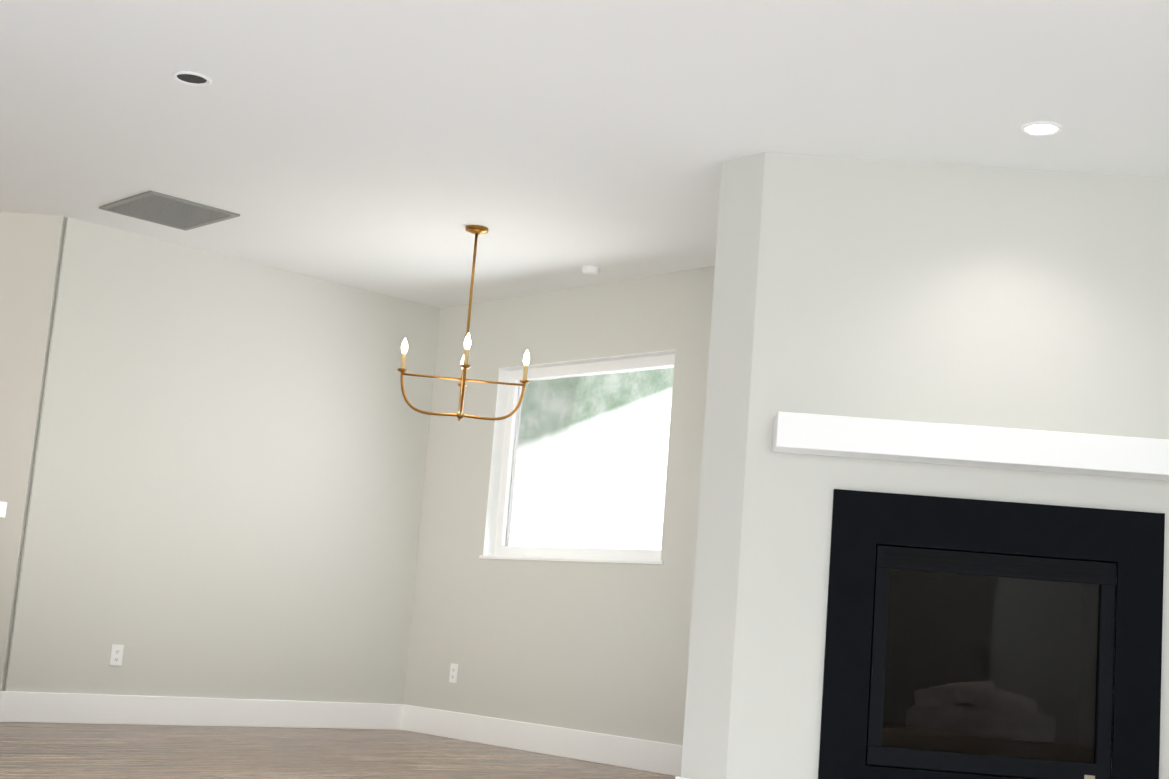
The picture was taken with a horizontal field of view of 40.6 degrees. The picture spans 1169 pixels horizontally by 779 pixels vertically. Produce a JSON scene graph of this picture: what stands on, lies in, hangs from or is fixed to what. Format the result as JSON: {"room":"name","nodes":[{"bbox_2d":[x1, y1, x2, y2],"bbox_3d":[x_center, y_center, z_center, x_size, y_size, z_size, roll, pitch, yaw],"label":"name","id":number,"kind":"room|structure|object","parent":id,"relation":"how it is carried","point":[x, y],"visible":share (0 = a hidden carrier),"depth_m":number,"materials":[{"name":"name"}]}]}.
{"room":"living room and dining room","nodes":[
{"label":"living room and dining room","id":0,"kind":"room"},
{"bbox_2d":[0,212,65,690],"bbox_3d":[-3.533,0.365,8.592,1.117,2.740,0.150,4,-9,3],"label":"wall","id":1,"kind":"structure","parent":0,"point":[30,249],"depth_m":8.58,"materials":[{"name":"white paint"}]},
{"bbox_2d":[0,502,6,517],"bbox_3d":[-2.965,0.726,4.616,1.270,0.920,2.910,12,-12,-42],"label":"light switch","id":2,"kind":"object","parent":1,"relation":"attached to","point":[3,506],"visible":1,"depth_m":4.03,"materials":[{"name":"white plastic"}]},
{"bbox_2d":[4,217,439,703],"bbox_3d":[-2.006,0.622,9.481,2.750,2.740,0.150,12,-12,-42],"label":"wall","id":3,"kind":"structure","parent":0,"point":[226,487],"depth_m":9.26,"materials":[{"name":"white paint"}]},
{"bbox_2d":[109,644,123,665],"bbox_3d":[-2.595,1.474,8.758,0.072,0.116,0.007,12,-12,-42],"label":"outlet","id":4,"kind":"object","parent":3,"relation":"attached to","point":[116,656],"visible":1,"depth_m":8.75,"materials":[{"name":"white plastic"}]},
{"bbox_2d":[0,722,675,778],"bbox_3d":[-2.331,1.205,4.175,10.100,0.060,19.800,12,-12,-42],"label":"floor","id":5,"kind":"structure","parent":0,"point":[67,751],"depth_m":7.75,"materials":[{"name":"brown wood"}]},
{"bbox_2d":[403,265,714,744],"bbox_3d":[3.513,0.438,5.428,0.150,2.740,13.600,12,-12,-42],"label":"wall","id":6,"kind":"structure","parent":0,"point":[602,648],"depth_m":9.24,"materials":[{"name":"white paint"}]},
{"bbox_2d":[0,691,690,778],"bbox_3d":[-0.037,1.596,6.276,3.533,0.160,19.500,12,-12,-42],"label":"baseboard","id":7,"kind":"structure","parent":6,"relation":"attached to","point":[601,748],"depth_m":9.02,"materials":[{"name":"white wood"}]},
{"bbox_2d":[449,663,457,682],"bbox_3d":[-0.807,1.749,9.733,0.007,0.116,0.072,12,-12,-42],"label":"outlet","id":8,"kind":"object","parent":6,"relation":"attached to","point":[453,673],"visible":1,"depth_m":9.73,"materials":[{"name":"white plastic"}]},
{"bbox_2d":[479,350,674,564],"bbox_3d":[-0.010,0.421,9.287,0.162,1.192,1.570,12,-12,-42],"label":"window unit","id":9,"kind":"structure","parent":6,"relation":"in","point":[530,437],"depth_m":9.58,"materials":[{"name":"white"}]},
{"bbox_2d":[0,0,1168,307],"bbox_3d":[-2.113,-1.564,4.598,10.100,0.080,19.800,12,-12,-42],"label":"ceiling","id":10,"kind":"structure","parent":0,"point":[392,148],"depth_m":6.27,"materials":[{"name":"white paint"}]},
{"bbox_2d":[99,191,239,230],"bbox_3d":[-2.207,-0.945,8.386,0.520,0.012,0.580,12,-12,-42],"label":"ceiling vent","id":11,"kind":"object","parent":10,"relation":"in","point":[166,210],"visible":1,"depth_m":8.36,"materials":[{"name":"grey metal"}]},
{"bbox_2d":[171,71,211,85],"bbox_3d":[-1.550,-1.225,6.229,0.156,0.008,0.156,12,-12,-42],"label":"recessed light","id":12,"kind":"object","parent":10,"relation":"in","point":[190,78],"visible":1,"depth_m":6.22,"materials":[{"name":"white"}]},
{"bbox_2d":[397,225,529,420],"bbox_3d":[-0.600,-0.346,8.164,0.497,1.010,0.497,-3,-11,39],"label":"dining chandelier","id":13,"kind":"object","parent":10,"relation":"hanging from","point":[476,230],"visible":1,"depth_m":8.11,"materials":[{"name":"gold metal"}]},
{"bbox_2d":[582,265,599,274],"bbox_3d":[0.035,-0.672,8.930,0.100,0.038,0.100,12,-12,-42],"label":"smoke detector","id":14,"kind":"object","parent":10,"relation":"attached to","point":[590,270],"visible":1,"depth_m":8.89,"materials":[{"name":"white plastic"}]},
{"bbox_2d":[1020,122,1062,135],"bbox_3d":[1.746,-0.994,6.033,0.156,0.008,0.156,12,-12,-42],"label":"recessed light","id":15,"kind":"object","parent":10,"relation":"in","point":[1041,128],"visible":0.98,"depth_m":6.03,"materials":[{"name":"white plastic"}]},
{"bbox_2d":[681,159,768,778],"bbox_3d":[0.990,0.483,7.025,1.392,2.740,0.002,12,-12,-42],"label":"wall","id":16,"kind":"structure","parent":0,"point":[718,601],"depth_m":6.46,"materials":[{"name":"white paint"}]},
{"bbox_2d":[733,152,1128,778],"bbox_3d":[1.525,0.433,6.422,1.353,2.740,0.984,12,-12,-42],"label":"wall","id":17,"kind":"structure","parent":0,"point":[1015,298],"depth_m":6.44,"materials":[{"name":"white paint"}]},
{"bbox_2d":[772,411,1168,480],"bbox_3d":[1.673,0.235,6.270,1.830,0.140,0.189,4,-9,3],"label":"mantel shelf","id":18,"kind":"object","parent":17,"relation":"attached to","point":[982,446],"visible":1,"depth_m":6.19,"materials":[{"name":"white wood"}]},
{"bbox_2d":[865,545,1115,778],"bbox_3d":[1.615,1.111,6.428,0.943,0.858,0.414,4,-9,3],"label":"firebox","id":19,"kind":"object","parent":17,"relation":"in","point":[990,664],"visible":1,"depth_m":6.24,"materials":[{"name":"black metal"}]},
{"bbox_2d":[818,489,1164,778],"bbox_3d":[1.605,1.114,6.223,1.312,1.351,0.017,4,-9,3],"label":"fireplace surround","id":20,"kind":"object","parent":17,"relation":"attached to","point":[1130,543],"visible":1,"depth_m":6.27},
{"bbox_2d":[1113,175,1168,778],"bbox_3d":[2.143,0.499,6.537,0.330,2.740,0.990,12,-12,-42],"label":"wall","id":21,"kind":"structure","parent":0,"point":[1145,394],"depth_m":6.41,"materials":[{"name":"white paint"}]},
{"label":"outside","id":22,"kind":"structure","parent":0,"visible":0},
{"bbox_2d":[550,367,673,549],"bbox_3d":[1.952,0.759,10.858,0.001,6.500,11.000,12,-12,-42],"label":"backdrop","id":23,"kind":"structure","parent":22,"point":[646,441],"depth_m":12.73,"materials":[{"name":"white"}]}
]}

